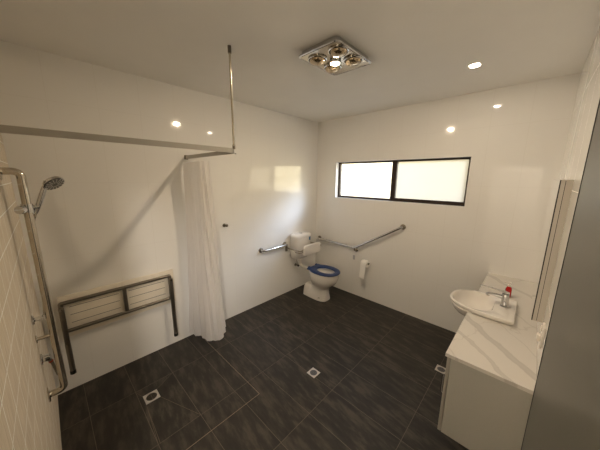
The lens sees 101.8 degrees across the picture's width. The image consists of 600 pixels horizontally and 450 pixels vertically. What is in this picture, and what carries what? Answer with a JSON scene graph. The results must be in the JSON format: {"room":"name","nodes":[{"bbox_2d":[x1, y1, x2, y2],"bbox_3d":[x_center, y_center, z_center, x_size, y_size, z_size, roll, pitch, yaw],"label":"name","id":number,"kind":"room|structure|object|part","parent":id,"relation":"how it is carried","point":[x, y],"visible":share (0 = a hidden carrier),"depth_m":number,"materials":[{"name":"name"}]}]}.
{"room":"accessible bathroom","nodes":[
{"label":"accessible bathroom","id":0,"kind":"room"},
{"bbox_2d":[0,133,61,449],"bbox_3d":[-1.075,0.321,0.798,2.817,2.697,0.150,11,15,43],"label":"wall","id":1,"kind":"structure","parent":0,"point":[28,421],"depth_m":1.07,"materials":[{"name":"beige tile"}]},
{"bbox_2d":[0,167,67,402],"bbox_3d":[-1.488,0.379,1.390,0.128,1.428,0.098,-7,13,-33],"label":"grab rail","id":2,"kind":"object","parent":1,"relation":"attached to","point":[26,207],"visible":1,"depth_m":1.39,"materials":[{"name":"silver metal"}]},
{"bbox_3d":[-1.465,-0.080,1.284,0.044,0.044,0.047,-5,12,-25],"label":"slider knob","id":3,"kind":"part","parent":2,"relation":"part of","materials":[{"name":"silver metal"}]},
{"bbox_2d":[34,176,64,213],"bbox_3d":[-1.407,-0.171,1.377,0.085,0.206,0.142,6,12,25],"label":"shower","id":4,"kind":"object","parent":2,"relation":"attached to","point":[54,182],"visible":1,"depth_m":1.36,"materials":[{"name":"silver metal"}]},
{"bbox_3d":[-1.440,-0.156,1.361,0.028,0.183,0.084,11,15,43],"label":"handle","id":5,"kind":"part","parent":4,"relation":"part of","materials":[{"name":"silver metal"}]},
{"bbox_2d":[31,314,45,324],"bbox_3d":[-1.528,0.548,1.436,0.056,0.056,0.068,11,15,43],"label":"faucet","id":6,"kind":"object","parent":1,"relation":"attached to","point":[42,317],"visible":0.91,"depth_m":1.42,"materials":[{"name":"silver metal"}]},
{"bbox_2d":[40,353,57,374],"bbox_3d":[-1.540,0.857,1.501,0.068,0.170,0.060,11,15,43],"label":"shower mixer","id":7,"kind":"object","parent":1,"relation":"attached to","point":[47,357],"visible":0.97,"depth_m":1.48,"materials":[{"name":"silver metal"}]},
{"bbox_3d":[-1.530,0.875,1.511,0.040,0.131,0.019,-6,13,-30],"label":"lever","id":8,"kind":"part","parent":7,"relation":"part of","materials":[{"name":"silver metal"}]},
{"bbox_2d":[0,40,317,394],"bbox_3d":[-0.932,-0.117,3.050,0.150,2.697,3.661,11,15,43],"label":"wall","id":9,"kind":"structure","parent":0,"point":[118,214],"depth_m":2.31,"materials":[{"name":"white paint"}]},
{"bbox_2d":[57,269,177,374],"bbox_3d":[-1.634,0.884,2.312,0.112,0.733,0.879,11,15,43],"label":"shower seat","id":10,"kind":"object","parent":9,"relation":"attached to","point":[79,312],"visible":1,"depth_m":2.21,"materials":[{"name":"grey"}]},
{"bbox_3d":[-1.898,0.939,1.988,0.020,0.565,0.034,11,15,43],"label":"leg","id":11,"kind":"part","parent":10,"relation":"part of","materials":[{"name":"silver metal"}]},
{"bbox_3d":[-1.636,0.700,2.261,0.031,0.276,0.845,11,15,43],"label":"support frame","id":12,"kind":"part","parent":10,"relation":"part of","materials":[{"name":"silver metal"}]},
{"bbox_3d":[-1.643,0.699,2.292,0.016,0.361,0.870,11,15,43],"label":"seat panel","id":13,"kind":"part","parent":10,"relation":"part of","materials":[{"name":"white plastic"}]},
{"bbox_3d":[-1.335,0.860,2.572,0.020,0.625,0.034,11,15,43],"label":"leg","id":14,"kind":"part","parent":10,"relation":"part of","materials":[{"name":"silver metal"}]},
{"bbox_2d":[259,242,286,252],"bbox_3d":[-0.369,0.332,3.571,0.078,0.072,0.522,11,15,43],"label":"grab rail","id":15,"kind":"object","parent":9,"relation":"attached to","point":[261,250],"visible":1,"depth_m":3.49,"materials":[{"name":"silver metal"}]},
{"bbox_2d":[285,242,320,255],"bbox_3d":[0.086,0.346,3.872,0.333,0.160,0.561,11,15,43],"label":"support","id":16,"kind":"object","parent":9,"relation":"attached to","point":[312,248],"visible":0.88,"depth_m":3.72,"materials":[{"name":"white plastic"}]},
{"bbox_2d":[58,284,468,449],"bbox_3d":[0.129,1.470,2.313,3.117,0.120,3.661,11,15,43],"label":"floor","id":17,"kind":"structure","parent":0,"point":[377,385],"depth_m":2.14,"materials":[{"name":"grey tile"}]},
{"bbox_2d":[143,389,160,404],"bbox_3d":[-1.250,1.446,2.055,0.105,0.003,0.105,11,15,43],"label":"floor drain","id":18,"kind":"object","parent":17,"relation":"on","point":[153,395],"depth_m":2.06,"materials":[{"name":"silver metal"}]},
{"bbox_2d":[186,394,258,449],"bbox_3d":[-1.198,1.443,2.079,1.210,0.001,1.198,11,15,43],"label":"trim","id":19,"kind":"structure","parent":17,"relation":"in","point":[258,394],"depth_m":1.84,"materials":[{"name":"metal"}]},
{"bbox_2d":[307,368,319,377],"bbox_3d":[0.129,1.405,2.322,0.092,0.003,0.092,11,15,43],"label":"floor drain","id":20,"kind":"object","parent":17,"relation":"on","point":[313,372],"depth_m":2.32,"materials":[{"name":"silver metal"}]},
{"bbox_2d":[290,231,339,301],"bbox_3d":[0.247,0.634,3.752,0.799,0.970,0.403,11,15,43],"label":"toilet","id":21,"kind":"object","parent":17,"relation":"on","point":[322,277],"visible":0.99,"depth_m":3.72,"materials":[{"name":"white ceramic"}]},
{"bbox_3d":[0.014,0.154,3.862,0.181,0.057,0.364,11,15,43],"label":"cistern lid","id":22,"kind":"part","parent":21,"relation":"part of","materials":[{"name":"white ceramic"}]},
{"bbox_3d":[0.320,0.904,3.747,0.583,0.445,0.366,11,15,43],"label":"bowl","id":23,"kind":"part","parent":21,"relation":"part of","materials":[{"name":"white ceramic"}]},
{"bbox_3d":[0.370,0.677,3.655,0.479,0.027,0.382,11,15,43],"label":"seat","id":24,"kind":"part","parent":21,"relation":"part of","materials":[{"name":"blue plastic"}]},
{"bbox_2d":[435,364,445,373],"bbox_3d":[1.373,1.405,2.373,0.092,0.003,0.092,11,15,43],"label":"floor drain","id":25,"kind":"object","parent":17,"relation":"on","point":[438,368],"depth_m":2.37,"materials":[{"name":"silver metal"}]},
{"bbox_2d":[437,324,532,449],"bbox_3d":[1.571,0.931,1.967,0.407,0.523,1.703,11,15,43],"label":"vanity cabinet","id":26,"kind":"object","parent":17,"relation":"on","point":[479,410],"visible":0.38,"depth_m":1.34,"materials":[{"name":"grey laminate"}]},
{"bbox_3d":[0.938,1.032,1.587,0.036,0.150,0.011,11,15,43],"label":"handle","id":27,"kind":"part","parent":26,"relation":"part of","materials":[{"name":"silver metal"}]},
{"bbox_3d":[1.013,0.996,1.622,0.018,0.519,0.423,11,15,43],"label":"door","id":28,"kind":"part","parent":26,"relation":"part of","materials":[{"name":"grey laminate"}]},
{"bbox_2d":[445,273,536,394],"bbox_3d":[1.580,0.665,1.901,0.382,0.020,1.722,11,15,43],"label":"benchtop","id":29,"kind":"object","parent":26,"relation":"on","point":[505,353],"visible":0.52,"depth_m":1.50,"materials":[{"name":"white stone"}]},
{"bbox_2d":[450,289,517,325],"bbox_3d":[1.445,0.671,1.958,0.420,0.132,0.422,11,15,43],"label":"basin","id":30,"kind":"object","parent":29,"relation":"on","point":[478,303],"visible":0.82,"depth_m":1.95,"materials":[{"name":"white ceramic"}]},
{"bbox_2d":[480,284,509,307],"bbox_3d":[1.519,0.550,1.905,0.194,0.126,0.058,11,15,43],"label":"mixer","id":31,"kind":"object","parent":30,"relation":"on","point":[504,296],"visible":1,"depth_m":1.86,"materials":[{"name":"silver metal"}]},
{"bbox_3d":[1.522,0.546,1.901,0.117,0.034,0.036,11,15,43],"label":"spout","id":32,"kind":"part","parent":31,"relation":"part of","materials":[{"name":"silver metal"}]},
{"bbox_3d":[1.515,0.500,1.899,0.183,0.026,0.034,11,15,43],"label":"lever","id":33,"kind":"part","parent":31,"relation":"part of","materials":[{"name":"silver metal"}]},
{"bbox_2d":[504,282,511,297],"bbox_3d":[1.787,0.550,2.102,0.060,0.131,0.060,11,15,43],"label":"soap bottle","id":34,"kind":"object","parent":29,"relation":"on","point":[508,288],"visible":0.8,"depth_m":2.08,"materials":[{"name":"red plastic"}]},
{"bbox_2d":[0,0,599,121],"bbox_3d":[0.150,-1.285,1.776,3.117,0.100,3.661,11,15,43],"label":"ceiling","id":35,"kind":"structure","parent":0,"point":[418,51],"depth_m":1.60,"materials":[{"name":"paint"}]},
{"bbox_2d":[0,45,235,159],"bbox_3d":[-1.223,-0.872,1.695,1.057,0.702,1.236,11,15,43],"label":"track","id":36,"kind":"object","parent":35,"relation":"hanging from","point":[9,129],"visible":0.98,"depth_m":1.38,"materials":[{"name":"grey metal"}]},
{"bbox_2d":[183,157,225,340],"bbox_3d":[-1.048,0.301,2.577,0.424,1.958,0.256,-1,11,-6],"label":"shower curtain","id":37,"kind":"object","parent":36,"relation":"hanging from","point":[206,310],"visible":1,"depth_m":2.55,"materials":[{"name":"white fabric"}]},
{"bbox_3d":[-0.493,-0.889,1.766,0.015,0.645,0.109,-2,11,-13],"label":"ceiling rod","id":38,"kind":"part","parent":36,"relation":"part of","materials":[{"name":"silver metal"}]},
{"bbox_2d":[299,36,370,75],"bbox_3d":[0.260,-1.196,1.776,0.352,0.074,0.452,11,15,43],"label":"heater","id":39,"kind":"object","parent":35,"relation":"attached to","point":[335,56],"visible":1,"depth_m":1.71,"materials":[{"name":"silver metal"}]},
{"bbox_2d":[309,56,324,65],"bbox_3d":[0.124,-1.173,1.753,0.115,0.036,0.115,11,15,43],"label":"heat lamp","id":40,"kind":"object","parent":39,"relation":"attached to","point":[314,60],"depth_m":1.72,"materials":[{"name":"gold glass"}]},
{"bbox_2d":[325,65,339,73],"bbox_3d":[0.250,-1.197,1.882,0.115,0.036,0.115,11,15,43],"label":"heat lamp","id":41,"kind":"object","parent":39,"relation":"attached to","point":[330,69],"depth_m":1.85,"materials":[{"name":"gold glass"}]},
{"bbox_2d":[330,47,346,57],"bbox_3d":[0.256,-1.148,1.629,0.115,0.036,0.115,11,15,43],"label":"heat lamp","id":42,"kind":"object","parent":39,"relation":"attached to","point":[336,52],"depth_m":1.60,"materials":[{"name":"gold glass"}]},
{"bbox_2d":[345,57,360,66],"bbox_3d":[0.382,-1.172,1.758,0.115,0.036,0.115,11,15,43],"label":"heat lamp","id":43,"kind":"object","parent":39,"relation":"attached to","point":[349,61],"depth_m":1.73,"materials":[{"name":"gold glass"}]},
{"bbox_2d":[467,62,482,67],"bbox_3d":[1.367,-1.248,1.908,0.098,0.006,0.098,11,15,43],"label":"recessed light","id":44,"kind":"object","parent":35,"relation":"in","point":[477,64],"visible":1,"depth_m":1.90,"materials":[{"name":"white plastic"}]},
{"bbox_2d":[315,72,580,332],"bbox_3d":[1.354,-0.146,3.290,2.817,2.697,0.150,11,15,43],"label":"wall","id":45,"kind":"structure","parent":0,"point":[516,136],"depth_m":2.81,"materials":[{"name":"white paint"}]},
{"bbox_2d":[317,224,405,251],"bbox_3d":[0.824,0.155,3.702,1.471,0.523,0.078,11,15,43],"label":"grab rail","id":46,"kind":"object","parent":45,"relation":"attached to","point":[402,226],"visible":1,"depth_m":3.56,"materials":[{"name":"silver metal"}]},
{"bbox_2d":[335,155,472,207],"bbox_3d":[1.238,-0.596,3.295,1.774,0.565,0.123,11,15,43],"label":"window","id":47,"kind":"structure","parent":45,"relation":"in","point":[338,172],"depth_m":3.25,"materials":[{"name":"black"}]},
{"bbox_3d":[0.969,0.550,3.614,0.164,0.039,0.106,11,15,43],"label":"toilet roll holder","id":48,"kind":"object","parent":45,"relation":"attached to","visible":0},
{"bbox_2d":[359,259,370,278],"bbox_3d":[0.959,0.648,3.607,0.117,0.268,0.103,-6,13,-29],"label":"toilet roll","id":49,"kind":"object","parent":48,"relation":"on","point":[364,263],"visible":0.99,"depth_m":3.58,"materials":[{"name":"paper"}]},
{"bbox_2d":[537,26,599,373],"bbox_3d":[1.211,0.292,1.038,0.150,2.697,3.661,11,15,43],"label":"wall","id":50,"kind":"structure","parent":0,"point":[588,91],"depth_m":1.30,"materials":[{"name":"white paint"}]},
{"bbox_2d":[536,322,545,347],"bbox_3d":[1.269,0.578,1.288,0.026,0.116,0.076,11,15,43],"label":"power outlet","id":51,"kind":"object","parent":50,"relation":"attached to","point":[539,336],"visible":1,"depth_m":1.27,"materials":[{"name":"white plastic"}]},
{"bbox_2d":[531,180,573,322],"bbox_3d":[1.671,0.112,1.640,0.050,0.817,0.800,11,15,43],"label":"upper cabinet","id":52,"kind":"object","parent":50,"relation":"attached to","point":[561,190],"visible":1,"depth_m":1.38,"materials":[{"name":"grey"}]},
{"bbox_2d":[531,180,559,317],"bbox_3d":[1.653,0.109,1.656,0.001,0.815,0.798,11,15,43],"label":"mirror","id":53,"kind":"object","parent":52,"relation":"attached to","point":[554,200],"depth_m":1.43,"materials":[{"name":"silver glass"}]},
{"bbox_2d":[521,98,599,449],"bbox_3d":[0.285,0.749,0.330,0.036,2.033,0.944,11,15,43],"label":"door","id":54,"kind":"structure","parent":50,"relation":"in","point":[564,412],"depth_m":0.37,"materials":[{"name":"grey paint"}]}
]}

